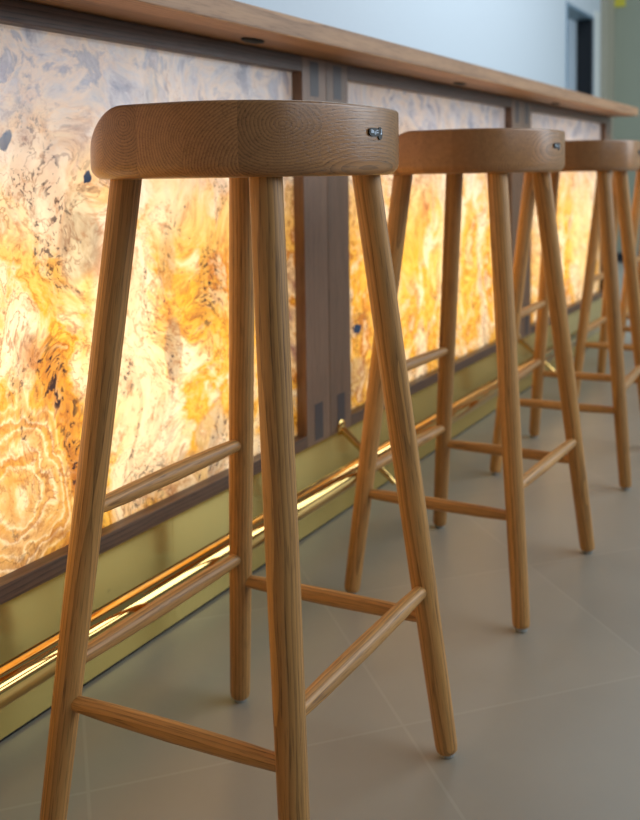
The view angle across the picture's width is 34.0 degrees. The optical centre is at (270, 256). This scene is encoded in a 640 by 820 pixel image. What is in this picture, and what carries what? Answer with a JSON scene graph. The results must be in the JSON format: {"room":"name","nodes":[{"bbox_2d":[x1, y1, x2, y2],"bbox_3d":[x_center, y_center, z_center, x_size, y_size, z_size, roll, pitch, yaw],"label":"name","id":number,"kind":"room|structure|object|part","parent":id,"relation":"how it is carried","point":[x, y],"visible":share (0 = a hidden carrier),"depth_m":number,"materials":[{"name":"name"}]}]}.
{"room":"bar","nodes":[
{"label":"bar","id":0,"kind":"room"},
{"bbox_2d":[0,252,639,819],"bbox_3d":[2.302,0.488,2.888,5.300,0.050,12.200,1,5,29],"label":"floor","id":1,"kind":"structure","parent":0,"point":[547,715],"depth_m":1.48,"materials":[{"name":"tile"}]},
{"bbox_2d":[39,100,456,819],"bbox_3d":[-0.014,0.238,1.168,0.325,0.792,0.419,1,5,29],"label":"bar stool","id":2,"kind":"object","parent":1,"relation":"on","point":[254,144],"visible":1,"depth_m":1.07,"materials":[{"name":"brown wood"}]},
{"bbox_3d":[-0.191,0.275,1.091,0.033,0.730,0.033,6,2,-21],"label":"leg","id":3,"kind":"part","parent":2,"relation":"part of","materials":[{"name":"brown wood"}]},
{"bbox_3d":[-0.038,0.251,1.363,0.033,0.730,0.033,-2,13,-11],"label":"leg","id":4,"kind":"part","parent":2,"relation":"part of","materials":[{"name":"brown wood"}]},
{"bbox_3d":[-0.020,-0.122,1.141,0.286,0.071,0.374,1,5,29],"label":"seat","id":5,"kind":"part","parent":2,"relation":"part of","materials":[{"name":"brown wood"}]},
{"bbox_3d":[0.011,0.280,0.977,0.033,0.730,0.033,-2,-4,-11],"label":"leg","id":6,"kind":"part","parent":2,"relation":"part of","materials":[{"name":"brown wood"}]},
{"bbox_3d":[0.164,0.257,1.250,0.033,0.730,0.033,-11,8,-20],"label":"leg","id":7,"kind":"part","parent":2,"relation":"part of","materials":[{"name":"brown wood"}]},
{"bbox_2d":[0,298,601,741],"bbox_3d":[0.081,0.449,2.280,0.180,0.196,5.175,1,5,29],"label":"panel","id":8,"kind":"object","parent":1,"relation":"on","point":[29,618],"visible":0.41,"depth_m":1.70,"materials":[{"name":"gold metal"}]},
{"bbox_2d":[0,310,628,709],"bbox_3d":[0.258,0.388,2.221,0.121,0.122,5.055,1,5,29],"label":"rail","id":9,"kind":"object","parent":8,"relation":"attached to","point":[35,665],"visible":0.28,"depth_m":1.53,"materials":[{"name":"gold metal"}]},
{"bbox_2d":[344,128,594,632],"bbox_3d":[0.364,0.179,1.860,0.325,0.792,0.419,2,5,32],"label":"bar stool","id":10,"kind":"object","parent":1,"relation":"on","point":[496,152],"visible":0.92,"depth_m":1.77,"materials":[{"name":"brown wood"}]},
{"bbox_3d":[0.183,0.215,1.790,0.033,0.730,0.033,6,2,-19],"label":"leg","id":11,"kind":"part","parent":10,"relation":"part of","materials":[{"name":"brown wood"}]},
{"bbox_3d":[0.347,0.192,2.055,0.033,0.730,0.033,-2,13,-8],"label":"leg","id":12,"kind":"part","parent":10,"relation":"part of","materials":[{"name":"brown wood"}]},
{"bbox_3d":[0.358,-0.181,1.833,0.286,0.071,0.374,2,5,32],"label":"seat","id":13,"kind":"part","parent":10,"relation":"part of","materials":[{"name":"brown wood"}]},
{"bbox_3d":[0.381,0.221,1.668,0.033,0.730,0.033,-2,-4,-8],"label":"leg","id":14,"kind":"part","parent":10,"relation":"part of","materials":[{"name":"brown wood"}]},
{"bbox_3d":[0.545,0.198,1.934,0.033,0.730,0.033,-11,7,-17],"label":"leg","id":15,"kind":"part","parent":10,"relation":"part of","materials":[{"name":"brown wood"}]},
{"bbox_2d":[490,140,639,489],"bbox_3d":[0.755,0.117,2.576,0.325,0.792,0.419,1,5,27],"label":"bar stool","id":16,"kind":"object","parent":1,"relation":"on","point":[603,157],"visible":0.68,"depth_m":2.47,"materials":[{"name":"brown wood"}]},
{"bbox_3d":[0.580,0.155,2.493,0.033,0.730,0.033,6,1,-23],"label":"leg","id":17,"kind":"part","parent":16,"relation":"part of","materials":[{"name":"brown wood"}]},
{"bbox_3d":[0.724,0.132,2.770,0.033,0.730,0.033,-2,13,-13],"label":"leg","id":18,"kind":"part","parent":16,"relation":"part of","materials":[{"name":"brown wood"}]},
{"bbox_3d":[0.749,-0.242,2.549,0.286,0.071,0.374,1,5,27],"label":"seat","id":19,"kind":"part","parent":16,"relation":"part of","materials":[{"name":"brown wood"}]},
{"bbox_3d":[0.786,0.160,2.387,0.033,0.730,0.033,-2,-4,-13],"label":"leg","id":20,"kind":"part","parent":16,"relation":"part of","materials":[{"name":"brown wood"}]},
{"bbox_3d":[0.930,0.136,2.664,0.033,0.730,0.033,-12,8,-21],"label":"leg","id":21,"kind":"part","parent":16,"relation":"part of","materials":[{"name":"brown wood"}]},
{"bbox_2d":[574,168,639,397],"bbox_3d":[1.179,0.050,3.367,0.325,0.792,0.419,1,5,29],"label":"bar stool","id":22,"kind":"object","parent":1,"relation":"on","point":[584,327],"visible":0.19,"depth_m":3.28,"materials":[{"name":"brown wood"}]},
{"bbox_3d":[1.002,0.087,3.289,0.033,0.730,0.033,6,2,-21],"label":"leg","id":23,"kind":"part","parent":22,"relation":"part of","materials":[{"name":"brown wood"}]},
{"bbox_3d":[1.155,0.064,3.562,0.033,0.730,0.033,-2,13,-11],"label":"leg","id":24,"kind":"part","parent":22,"relation":"part of","materials":[{"name":"brown wood"}]},
{"bbox_2d":[617,252,622,261],"bbox_3d":[2.793,0.008,8.279,0.080,0.075,0.120,1,5,29],"label":"doorstop","id":25,"kind":"object","parent":1,"relation":"on","point":[619,254],"visible":0.36,"depth_m":8.23,"materials":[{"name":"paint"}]},
{"bbox_2d":[620,171,639,343],"bbox_3d":[1.516,-0.002,3.980,0.325,0.792,0.419,1,5,28],"label":"bar stool","id":26,"kind":"object","parent":1,"relation":"on","point":[636,198],"visible":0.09,"depth_m":3.89,"materials":[{"name":"brown wood"}]},
{"bbox_3d":[1.488,0.012,4.174,0.033,0.730,0.033,-2,13,-12],"label":"leg","id":27,"kind":"part","parent":26,"relation":"part of","materials":[{"name":"brown wood"}]},
{"bbox_3d":[-0.198,0.070,2.405,0.395,0.944,5.175,1,5,29],"label":"bar carcass","id":28,"kind":"object","parent":1,"relation":"on","visible":0},
{"bbox_2d":[0,0,329,604],"bbox_3d":[-0.587,0.079,1.061,0.231,0.748,2.456,1,5,29],"label":"panel","id":29,"kind":"object","parent":28,"relation":"attached to","point":[61,70],"visible":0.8,"depth_m":1.51,"materials":[{"name":"yellow stone"}]},
{"bbox_3d":[-0.512,-0.277,0.988,0.043,0.028,2.256,1,5,29],"label":"rail","id":30,"kind":"part","parent":29,"relation":"part of","materials":[{"name":"brown wood"}]},
{"bbox_3d":[-0.500,0.442,1.042,0.043,0.024,2.256,1,5,29],"label":"rail","id":31,"kind":"part","parent":29,"relation":"part of","materials":[{"name":"brown wood"}]},
{"bbox_2d":[20,0,637,116],"bbox_3d":[-0.079,-0.410,2.262,0.762,0.040,5.215,1,5,29],"label":"countertop","id":32,"kind":"structure","parent":28,"relation":"on","point":[233,21],"depth_m":1.83,"materials":[{"name":"brown wood"}]},
{"bbox_3d":[-0.029,-0.355,1.717,0.024,0.010,0.068,1,5,29],"label":"hook plate","id":33,"kind":"part","parent":32,"relation":"part of","materials":[{"name":"black metal"}]},
{"bbox_3d":[0.472,-0.431,2.607,0.024,0.010,0.068,1,5,29],"label":"hook plate","id":34,"kind":"part","parent":32,"relation":"part of","materials":[{"name":"black metal"}]},
{"bbox_2d":[325,61,521,435],"bbox_3d":[0.350,-0.063,2.726,0.231,0.748,1.373,1,5,29],"label":"panel","id":35,"kind":"object","parent":28,"relation":"attached to","point":[420,104],"visible":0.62,"depth_m":2.55,"materials":[{"name":"yellow stone"}]},
{"bbox_3d":[0.436,0.300,2.703,0.043,0.024,1.164,1,5,29],"label":"rail","id":36,"kind":"part","parent":35,"relation":"part of","materials":[{"name":"brown wood"}]},
{"bbox_3d":[0.421,-0.058,2.681,0.020,0.704,1.172,1,5,29],"label":"stone panel","id":37,"kind":"part","parent":35,"relation":"part of","materials":[{"name":"stone"}]},
{"bbox_3d":[0.424,-0.419,2.649,0.043,0.028,1.164,1,5,29],"label":"rail","id":38,"kind":"part","parent":35,"relation":"part of","materials":[{"name":"brown wood"}]},
{"bbox_2d":[522,100,610,337],"bbox_3d":[1.016,-0.164,3.906,0.231,0.748,1.342,1,5,29],"label":"panel","id":39,"kind":"object","parent":28,"relation":"attached to","point":[576,190],"visible":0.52,"depth_m":3.90,"materials":[{"name":"yellow stone"}]},
{"bbox_3d":[1.088,-0.160,3.865,0.020,0.704,1.143,1,5,29],"label":"stone panel","id":40,"kind":"part","parent":39,"relation":"part of","materials":[{"name":"stone"}]},
{"bbox_3d":[1.103,0.199,3.887,0.043,0.024,1.135,1,5,29],"label":"rail","id":41,"kind":"part","parent":39,"relation":"part of","materials":[{"name":"brown wood"}]},
{"bbox_3d":[1.091,-0.520,3.833,0.043,0.028,1.135,1,5,29],"label":"rail","id":42,"kind":"part","parent":39,"relation":"part of","materials":[{"name":"brown wood"}]},
{"bbox_2d":[235,0,600,97],"bbox_3d":[-0.001,-1.139,4.046,0.120,3.100,12.200,1,5,29],"label":"wall","id":43,"kind":"structure","parent":0,"point":[522,38],"depth_m":5.97,"materials":[{"name":"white paint"}]},
{"bbox_2d":[566,1,593,88],"bbox_3d":[2.406,-0.958,8.374,0.170,2.000,0.950,1,5,29],"label":"door frame","id":44,"kind":"structure","parent":43,"relation":"in","point":[573,13],"depth_m":8.23,"materials":[{"name":"grey paint"}]},
{"bbox_2d":[576,19,592,95],"bbox_3d":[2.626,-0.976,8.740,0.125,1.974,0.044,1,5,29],"label":"door","id":45,"kind":"structure","parent":43,"relation":"in","point":[584,44],"depth_m":8.67,"materials":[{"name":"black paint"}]},
{"bbox_2d":[594,11,599,96],"bbox_3d":[2.750,-1.022,8.814,0.014,2.050,0.160,1,5,29],"label":"trim","id":46,"kind":"structure","parent":43,"relation":"attached to","point":[596,14],"depth_m":8.74,"materials":[{"name":"white paint"}]},
{"bbox_2d":[600,0,614,176],"bbox_3d":[2.927,-1.571,9.069,0.049,3.100,0.338,1,5,29],"label":"trim","id":47,"kind":"structure","parent":43,"relation":"attached to","point":[607,6],"depth_m":8.95,"materials":[{"name":"grey paint"}]},
{"bbox_2d":[568,19,576,90],"bbox_3d":[2.567,-1.735,11.641,0.100,3.150,9.000,1,5,29],"label":"wall","id":48,"kind":"structure","parent":0,"point":[572,25],"depth_m":14.26,"materials":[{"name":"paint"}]},
{"bbox_2d":[614,0,639,251],"bbox_3d":[5.280,-1.530,8.001,5.200,3.100,0.100,1,5,29],"label":"wall","id":49,"kind":"structure","parent":0,"point":[627,18],"depth_m":9.15,"materials":[{"name":"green paint"}]},
{"bbox_2d":[615,0,625,6],"bbox_3d":[3.039,-2.240,9.137,0.130,0.120,0.015,1,5,29],"label":"wall sign","id":50,"kind":"object","parent":49,"relation":"attached to","point":[618,3],"visible":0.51,"depth_m":9.12,"materials":[{"name":"yellow plastic"}]}
]}

